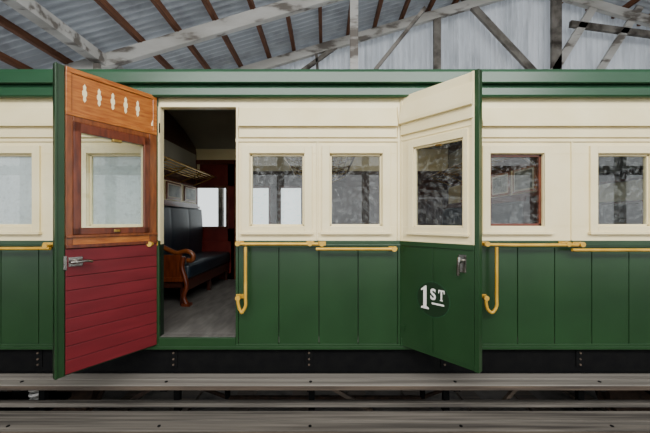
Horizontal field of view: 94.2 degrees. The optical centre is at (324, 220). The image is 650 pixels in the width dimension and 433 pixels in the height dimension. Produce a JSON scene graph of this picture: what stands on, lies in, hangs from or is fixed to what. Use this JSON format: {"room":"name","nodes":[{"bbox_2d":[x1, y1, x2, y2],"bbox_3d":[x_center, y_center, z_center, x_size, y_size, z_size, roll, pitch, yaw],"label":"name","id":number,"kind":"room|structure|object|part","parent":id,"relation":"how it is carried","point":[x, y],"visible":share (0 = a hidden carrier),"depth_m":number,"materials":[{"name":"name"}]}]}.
{"room":"train shed","nodes":[
{"label":"train shed","id":0,"kind":"room"},
{"bbox_2d":[0,0,460,68],"bbox_3d":[-2.950,-3.245,2.315,15.100,4.506,9.750,0,0,0],"label":"roof","id":1,"kind":"structure","parent":0,"point":[87,18],"depth_m":5.25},
{"bbox_2d":[51,0,426,68],"bbox_3d":[2.250,-1.588,5.217,25.362,7.476,0.195,0,0,0],"label":"roof truss","id":2,"kind":"object","parent":1,"relation":"attached to","point":[284,8],"depth_m":5.15,"materials":[{"name":"grey wood"}]},
{"bbox_2d":[235,0,649,68],"bbox_3d":[2.250,-1.662,6.720,25.350,7.624,0.160,0,0,0],"label":"roof truss","id":3,"kind":"object","parent":1,"relation":"attached to","point":[558,55],"depth_m":6.68,"materials":[{"name":"grey wood"}]},
{"bbox_2d":[0,390,598,410],"bbox_3d":[1.000,2.200,-2.110,30.000,0.100,18.900,0,0,0],"label":"floor","id":4,"kind":"structure","parent":0,"point":[108,394],"depth_m":3.68,"materials":[{"name":"concrete"}]},
{"bbox_2d":[107,390,606,410],"bbox_3d":[0.050,2.072,3.670,28.100,0.155,2.560,0,0,0],"label":"railway track","id":5,"kind":"object","parent":4,"relation":"on","point":[187,394],"visible":0.03,"depth_m":3.63,"materials":[{"name":"metal"}]},
{"bbox_2d":[0,69,649,410],"bbox_3d":[0.000,0.260,3.635,14.000,3.540,2.569,0,0,0],"label":"carriage","id":6,"kind":"object","parent":5,"relation":"on","point":[566,287],"visible":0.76,"depth_m":2.43,"materials":[{"name":"green wood"}]},
{"bbox_3d":[-2.413,0.196,2.392,2.144,0.071,0.081,0,0,0],"label":"handrail","id":7,"kind":"part","parent":6,"relation":"part of","materials":[{"name":"yellow metal"}]},
{"bbox_2d":[53,62,157,379],"bbox_3d":[-1.536,0.000,2.176,0.045,2.004,0.640,0,0,34],"label":"door","id":8,"kind":"structure","parent":6,"relation":"attached to","point":[58,69],"depth_m":1.92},
{"bbox_2d":[63,122,149,269],"bbox_3d":[-1.544,-0.168,2.162,0.166,0.965,0.531,0,0,34],"label":"window frame","id":9,"kind":"structure","parent":8,"relation":"attached to","point":[78,128],"depth_m":2.08,"materials":[{"name":"brown wood"}]},
{"bbox_3d":[-1.511,-0.279,2.170,0.040,0.742,0.480,0,0,34],"label":"sash frame","id":10,"kind":"part","parent":9,"relation":"part of","materials":[{"name":"brown wood"}]},
{"bbox_2d":[65,243,156,374],"bbox_3d":[-1.515,0.584,2.184,0.023,0.818,0.574,0,0,34],"label":"red boarding","id":11,"kind":"object","parent":8,"relation":"attached to","point":[111,300],"visible":0.97,"depth_m":2.14,"materials":[{"name":"red wood"}]},
{"bbox_2d":[65,66,157,248],"bbox_3d":[-1.510,-0.410,2.181,0.038,1.176,0.574,0,0,34],"label":"framing","id":12,"kind":"object","parent":8,"relation":"attached to","point":[89,112],"depth_m":2.13,"materials":[{"name":"brown wood"}]},
{"bbox_3d":[-1.522,-0.855,2.165,0.008,0.124,0.358,0,0,34],"label":"ventilator slots","id":13,"kind":"part","parent":12,"relation":"part of","materials":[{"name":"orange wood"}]},
{"bbox_2d":[166,181,180,199],"bbox_3d":[-2.042,-0.403,4.080,0.020,0.225,0.380,0,0,0],"label":"framed picture","id":14,"kind":"object","parent":6,"relation":"attached to","point":[173,190],"visible":1,"depth_m":4.05,"materials":[{"name":"beige paper"}]},
{"bbox_2d":[184,186,195,202],"bbox_3d":[-2.042,-0.403,4.580,0.020,0.225,0.380,0,0,0],"label":"framed picture","id":15,"kind":"object","parent":6,"relation":"attached to","point":[189,192],"visible":1,"depth_m":4.53,"materials":[{"name":"beige paper"}]},
{"bbox_2d":[164,156,216,185],"bbox_3d":[-1.877,-0.625,3.765,0.358,0.166,1.950,0,0,0],"label":"luggage rack","id":16,"kind":"object","parent":6,"relation":"attached to","point":[165,157],"visible":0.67,"depth_m":3.97,"materials":[{"name":"gold metal"}]},
{"bbox_2d":[164,202,229,306],"bbox_3d":[-1.734,0.350,4.037,0.629,1.160,1.525,0,0,0],"label":"seat","id":17,"kind":"object","parent":6,"relation":"on","point":[186,267],"visible":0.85,"depth_m":3.86,"materials":[{"name":"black leather"}]},
{"bbox_3d":[-1.714,0.557,3.310,0.589,0.745,0.070,0,0,0],"label":"scroll arm","id":18,"kind":"part","parent":17,"relation":"part of","materials":[{"name":"brown wood"}]},
{"bbox_3d":[-1.783,0.790,4.045,0.530,0.280,1.510,0,0,0],"label":"seat frame","id":19,"kind":"part","parent":17,"relation":"part of","materials":[{"name":"brown wood"}]},
{"bbox_2d":[184,252,229,278],"bbox_3d":[-1.748,0.565,4.065,0.500,0.170,1.450,0,0,0],"label":"seat cushion","id":20,"kind":"object","parent":17,"relation":"on","point":[204,263],"depth_m":3.95,"materials":[{"name":"black leather"}]},
{"bbox_2d":[284,157,301,178],"bbox_3d":[-0.263,-0.625,3.765,0.358,0.166,1.950,0,0,0],"label":"luggage rack","id":21,"kind":"object","parent":6,"relation":"attached to","point":[285,158],"visible":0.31,"depth_m":3.66,"materials":[{"name":"gold metal"}]},
{"bbox_3d":[-0.070,0.443,2.392,1.282,0.573,0.081,0,0,0],"label":"handrail","id":22,"kind":"part","parent":6,"relation":"part of","materials":[{"name":"yellow metal"}]},
{"bbox_2d":[0,390,649,432],"bbox_3d":[0.000,1.405,2.342,14.000,0.310,0.396,0,0,0],"label":"footboard","id":23,"kind":"object","parent":6,"relation":"attached to","point":[42,420],"visible":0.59,"depth_m":2.24,"materials":[{"name":"grey wood"}]},
{"bbox_2d":[0,371,649,391],"bbox_3d":[0.000,1.250,2.392,14.000,0.060,0.296,0,0,0],"label":"footboard","id":24,"kind":"object","parent":6,"relation":"attached to","point":[310,382],"visible":0.82,"depth_m":2.28,"materials":[{"name":"grey wood"}]},
{"bbox_2d":[332,157,354,182],"bbox_3d":[0.143,-0.625,3.765,0.358,0.166,1.950,0,0,0],"label":"luggage rack","id":25,"kind":"object","parent":6,"relation":"attached to","point":[351,158],"visible":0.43,"depth_m":3.79,"materials":[{"name":"gold metal"}]},
{"bbox_2d":[400,69,481,372],"bbox_3d":[0.815,0.000,2.225,0.065,2.002,0.627,0,0,-42],"label":"door leaf","id":26,"kind":"structure","parent":6,"relation":"attached to","point":[455,337],"depth_m":2.13,"materials":[{"name":"green paint"}]},
{"bbox_3d":[0.610,0.050,2.419,0.018,1.680,0.065,0,0,-42],"label":"hinges","id":27,"kind":"part","parent":26,"relation":"part of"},
{"bbox_2d":[430,289,435,299],"bbox_3d":[0.794,0.539,2.219,0.002,0.084,0.042,0,0,-42],"label":"lettering","id":28,"kind":"object","parent":26,"relation":"attached to","point":[431,290],"visible":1,"depth_m":2.22,"materials":[{"name":"white paint"}]},
{"bbox_2d":[417,281,449,317],"bbox_3d":[0.792,0.578,2.223,0.004,0.264,0.264,0,0,-42],"label":"first class lettering","id":29,"kind":"object","parent":26,"relation":"attached to","point":[439,307],"visible":1,"depth_m":2.22,"materials":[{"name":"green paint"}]},
{"bbox_2d":[399,71,474,243],"bbox_3d":[0.797,-0.424,2.219,0.080,1.148,0.582,0,0,-42],"label":"train door","id":30,"kind":"structure","parent":26,"relation":"attached to","point":[457,104],"depth_m":2.16,"materials":[{"name":"beige paint"}]},
{"bbox_2d":[456,254,465,275],"bbox_3d":[0.912,0.299,2.036,0.072,0.138,0.052,0,0,-42],"label":"door handle","id":31,"kind":"object","parent":26,"relation":"attached to","point":[461,259],"depth_m":2.04,"materials":[{"name":"silver metal"}]},
{"bbox_2d":[427,158,533,185],"bbox_3d":[1.787,-0.625,3.765,0.358,0.166,1.950,0,0,0],"label":"luggage rack","id":32,"kind":"object","parent":6,"relation":"attached to","point":[528,160],"visible":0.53,"depth_m":4.09,"materials":[{"name":"gold metal"}]},
{"bbox_2d":[442,197,525,225],"bbox_3d":[1.643,0.350,3.862,0.629,1.160,1.875,0,0,0],"label":"seat","id":33,"kind":"object","parent":6,"relation":"on","point":[504,210],"visible":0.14,"depth_m":3.21,"materials":[{"name":"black leather"}]},
{"bbox_2d":[491,171,510,196],"bbox_3d":[1.952,-0.403,3.360,0.020,0.245,0.340,0,0,0],"label":"framed picture","id":34,"kind":"object","parent":6,"relation":"attached to","point":[500,183],"visible":1,"depth_m":3.32,"materials":[{"name":"beige paper"}]},
{"bbox_2d":[513,164,536,193],"bbox_3d":[1.952,-0.403,2.960,0.020,0.245,0.340,0,0,0],"label":"framed picture","id":35,"kind":"object","parent":6,"relation":"attached to","point":[525,178],"visible":0.95,"depth_m":2.92,"materials":[{"name":"beige paper"}]},
{"bbox_3d":[2.319,0.445,2.392,2.176,0.569,0.081,0,0,0],"label":"handrail","id":36,"kind":"part","parent":6,"relation":"part of","materials":[{"name":"yellow metal"}]},
{"bbox_2d":[0,0,649,68],"bbox_3d":[2.344,-3.215,2.240,24.382,4.268,9.600,0,0,0],"label":"roof","id":37,"kind":"structure","parent":0,"point":[105,5],"depth_m":5.05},
{"bbox_2d":[1,0,123,68],"bbox_3d":[-3.817,-2.559,2.190,0.180,0.550,9.500,0,0,0],"label":"beam","id":38,"kind":"structure","parent":37,"relation":"attached to","point":[32,10],"depth_m":4.27,"materials":[{"name":"white wood"}]},
{"bbox_2d":[218,0,649,225],"bbox_3d":[2.250,-1.643,7.003,25.500,7.585,0.166,0,0,0],"label":"wall","id":39,"kind":"structure","parent":0,"point":[466,43],"depth_m":7.06,"materials":[{"name":"grey metal"}]},
{"bbox_3d":[2.250,0.450,6.975,25.500,3.400,0.110,0,0,0],"label":"wall frame","id":40,"kind":"part","parent":39,"relation":"part of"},
{"bbox_2d":[603,0,649,13],"bbox_3d":[9.800,-3.938,2.315,10.400,3.120,9.750,0,0,0],"label":"roof","id":41,"kind":"structure","parent":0,"point":[645,3],"depth_m":6.74,"materials":[{"name":"grey metal"}]}
]}

